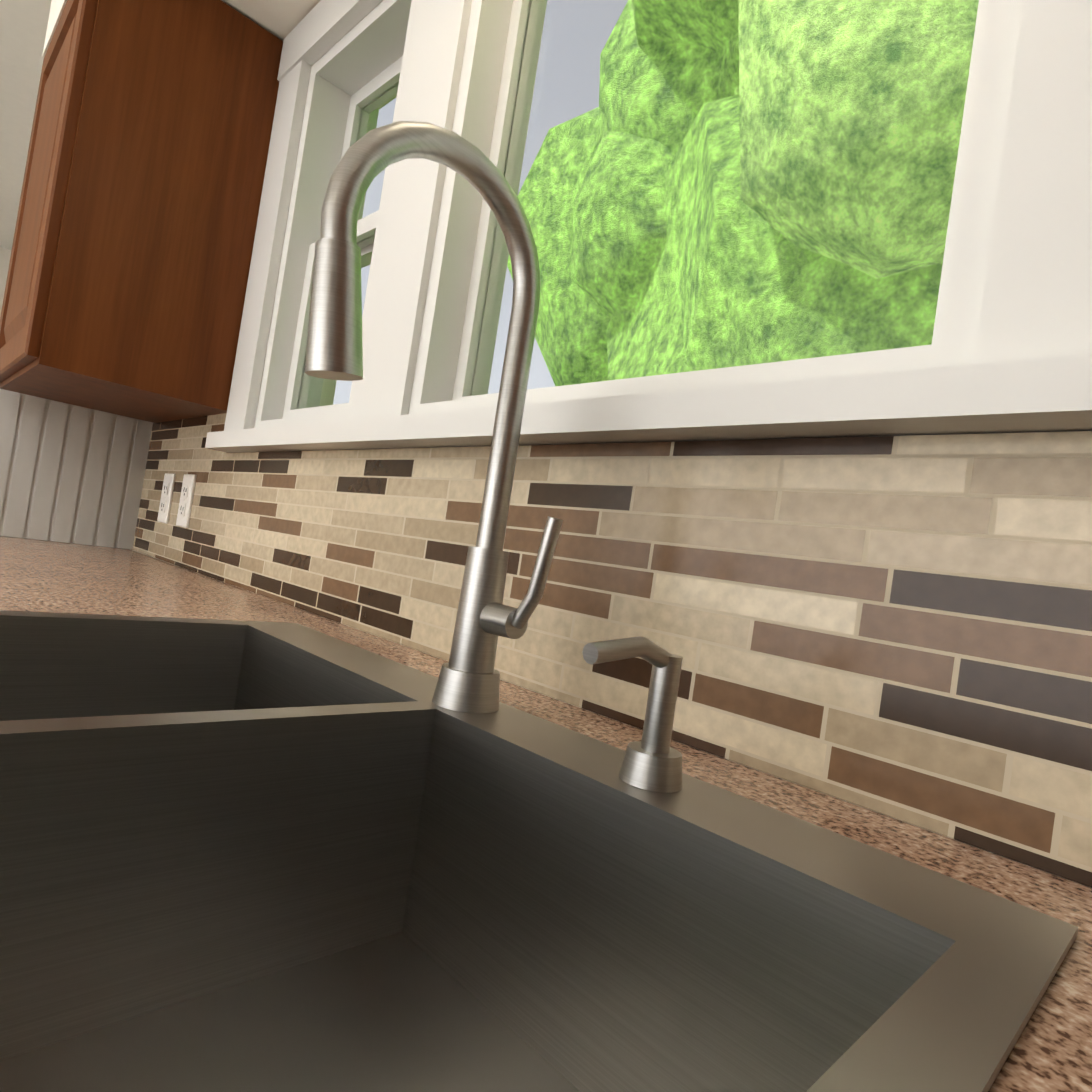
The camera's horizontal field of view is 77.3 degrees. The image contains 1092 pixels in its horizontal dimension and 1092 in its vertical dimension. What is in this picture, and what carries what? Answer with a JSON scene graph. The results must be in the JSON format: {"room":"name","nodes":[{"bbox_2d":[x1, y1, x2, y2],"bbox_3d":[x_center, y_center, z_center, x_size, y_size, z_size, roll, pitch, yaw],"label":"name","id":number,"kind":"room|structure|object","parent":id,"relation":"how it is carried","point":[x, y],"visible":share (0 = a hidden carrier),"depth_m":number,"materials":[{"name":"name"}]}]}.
{"room":"kitchen","nodes":[
{"label":"kitchen","id":0,"kind":"room"},
{"bbox_2d":[0,247,10,315],"bbox_3d":[-5.450,-0.918,1.948,6.166,2.376,0.150,10,-2,-44],"label":"wall","id":1,"kind":"structure","parent":0,"point":[5,255],"depth_m":3.98,"materials":[{"name":"paint"}]},
{"bbox_2d":[0,0,51,250],"bbox_3d":[-3.087,-1.855,-0.269,6.466,0.080,6.433,10,-2,-44],"label":"wall","id":2,"kind":"structure","parent":0,"point":[23,26],"depth_m":2.35,"materials":[{"name":"paint"}]},
{"bbox_2d":[42,0,320,57],"bbox_3d":[-0.752,-1.284,-0.130,2.546,0.355,2.986,10,-2,-44],"label":"ceiling","id":3,"kind":"structure","parent":0,"point":[281,19],"depth_m":1.34,"materials":[{"name":"paint"}]},
{"bbox_2d":[130,3,1090,887],"bbox_3d":[-0.992,-0.256,1.862,0.150,2.376,6.283,10,-2,-44],"label":"wall","id":4,"kind":"structure","parent":0,"point":[328,391],"depth_m":1.41,"materials":[{"name":"paint"}]},
{"bbox_2d":[0,389,152,548],"bbox_3d":[-1.179,-0.187,1.692,0.335,0.356,0.021,10,-2,-44],"label":"wall paneling","id":5,"kind":"structure","parent":4,"relation":"attached to","point":[71,473],"depth_m":1.68,"materials":[{"name":"grey wood"}]},
{"bbox_2d":[0,0,282,422],"bbox_3d":[-0.893,-0.697,1.480,0.348,0.768,0.549,10,-2,-44],"label":"upper cabinet","id":6,"kind":"object","parent":4,"relation":"attached to","point":[133,239],"visible":0.92,"depth_m":1.28,"materials":[{"name":"brown wood"}]},
{"bbox_2d":[132,413,1091,887],"bbox_3d":[-0.025,-0.025,0.737,0.008,0.337,2.977,10,-2,-44],"label":"backsplash","id":7,"kind":"structure","parent":4,"relation":"attached to","point":[896,627],"depth_m":0.52,"materials":[{"name":"tile"}]},
{"bbox_2d":[157,473,175,523],"bbox_3d":[-0.906,-0.114,1.626,0.008,0.118,0.072,10,-2,-44],"label":"electrical outlet","id":8,"kind":"object","parent":7,"relation":"attached to","point":[166,498],"visible":1,"depth_m":1.61,"materials":[{"name":"white plastic"}]},
{"bbox_2d":[176,474,196,527],"bbox_3d":[-0.804,-0.101,1.521,0.008,0.118,0.072,10,-2,-44],"label":"electrical outlet","id":9,"kind":"object","parent":7,"relation":"attached to","point":[186,500],"visible":1,"depth_m":1.51,"materials":[{"name":"white plastic"}]},
{"bbox_2d":[205,0,1091,452],"bbox_3d":[0.154,-0.516,0.689,0.160,0.851,2.055,10,-2,-44],"label":"window","id":10,"kind":"structure","parent":4,"relation":"in","point":[1009,350],"depth_m":0.74,"materials":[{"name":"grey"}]},
{"bbox_3d":[-3.447,0.564,-0.320,6.466,0.060,6.433,10,-2,-44],"label":"floor","id":11,"kind":"structure","parent":0,"visible":0},
{"bbox_3d":[-2.029,0.329,0.814,2.634,0.871,0.650,10,-2,-44],"label":"base cabinet","id":12,"kind":"object","parent":11,"relation":"on","visible":0},
{"bbox_2d":[0,536,1091,1091],"bbox_3d":[-0.388,0.108,0.618,0.635,0.038,3.284,10,-2,-44],"label":"countertop","id":13,"kind":"structure","parent":12,"relation":"on","point":[1052,1050],"depth_m":0.43,"materials":[{"name":"stone"}]},
{"bbox_2d":[0,610,1077,1091],"bbox_3d":[-0.224,0.194,0.426,0.480,0.176,0.810,10,-2,-44],"label":"sink","id":14,"kind":"object","parent":13,"relation":"in","point":[258,856],"visible":0.98,"depth_m":0.40,"materials":[{"name":"silver metal"}]},
{"bbox_2d":[305,121,562,712],"bbox_3d":[-0.072,-0.089,0.498,0.210,0.431,0.106,10,-2,-44],"label":"faucet","id":15,"kind":"object","parent":14,"relation":"on","point":[468,681],"visible":1,"depth_m":0.53,"materials":[{"name":"silver metal"}]},
{"bbox_2d":[582,636,682,792],"bbox_3d":[0.053,0.100,0.411,0.096,0.091,0.039,10,-2,-44],"label":"soap dispenser","id":16,"kind":"object","parent":14,"relation":"on","point":[652,760],"visible":1,"depth_m":0.42,"materials":[{"name":"silver metal"}]},
{"label":"outside","id":17,"kind":"structure","parent":0,"visible":0},
{"bbox_3d":[19.556,5.071,21.030,56.874,0.200,80.000,10,-2,-44],"label":"ground","id":18,"kind":"structure","parent":17,"visible":0},
{"bbox_2d":[507,0,942,385],"bbox_3d":[1.888,-1.536,5.649,4.420,7.043,6.468,10,-2,-44],"label":"tree","id":19,"kind":"object","parent":18,"relation":"on","point":[755,345],"depth_m":4.36,"materials":[{"name":"green plant"}]},
{"bbox_2d":[571,0,978,317],"bbox_3d":[4.177,-1.187,3.050,5.361,6.941,9.655,10,-2,-44],"label":"tree","id":20,"kind":"object","parent":18,"relation":"on","point":[905,103],"depth_m":2.71,"materials":[{"name":"green plant"}]}
]}

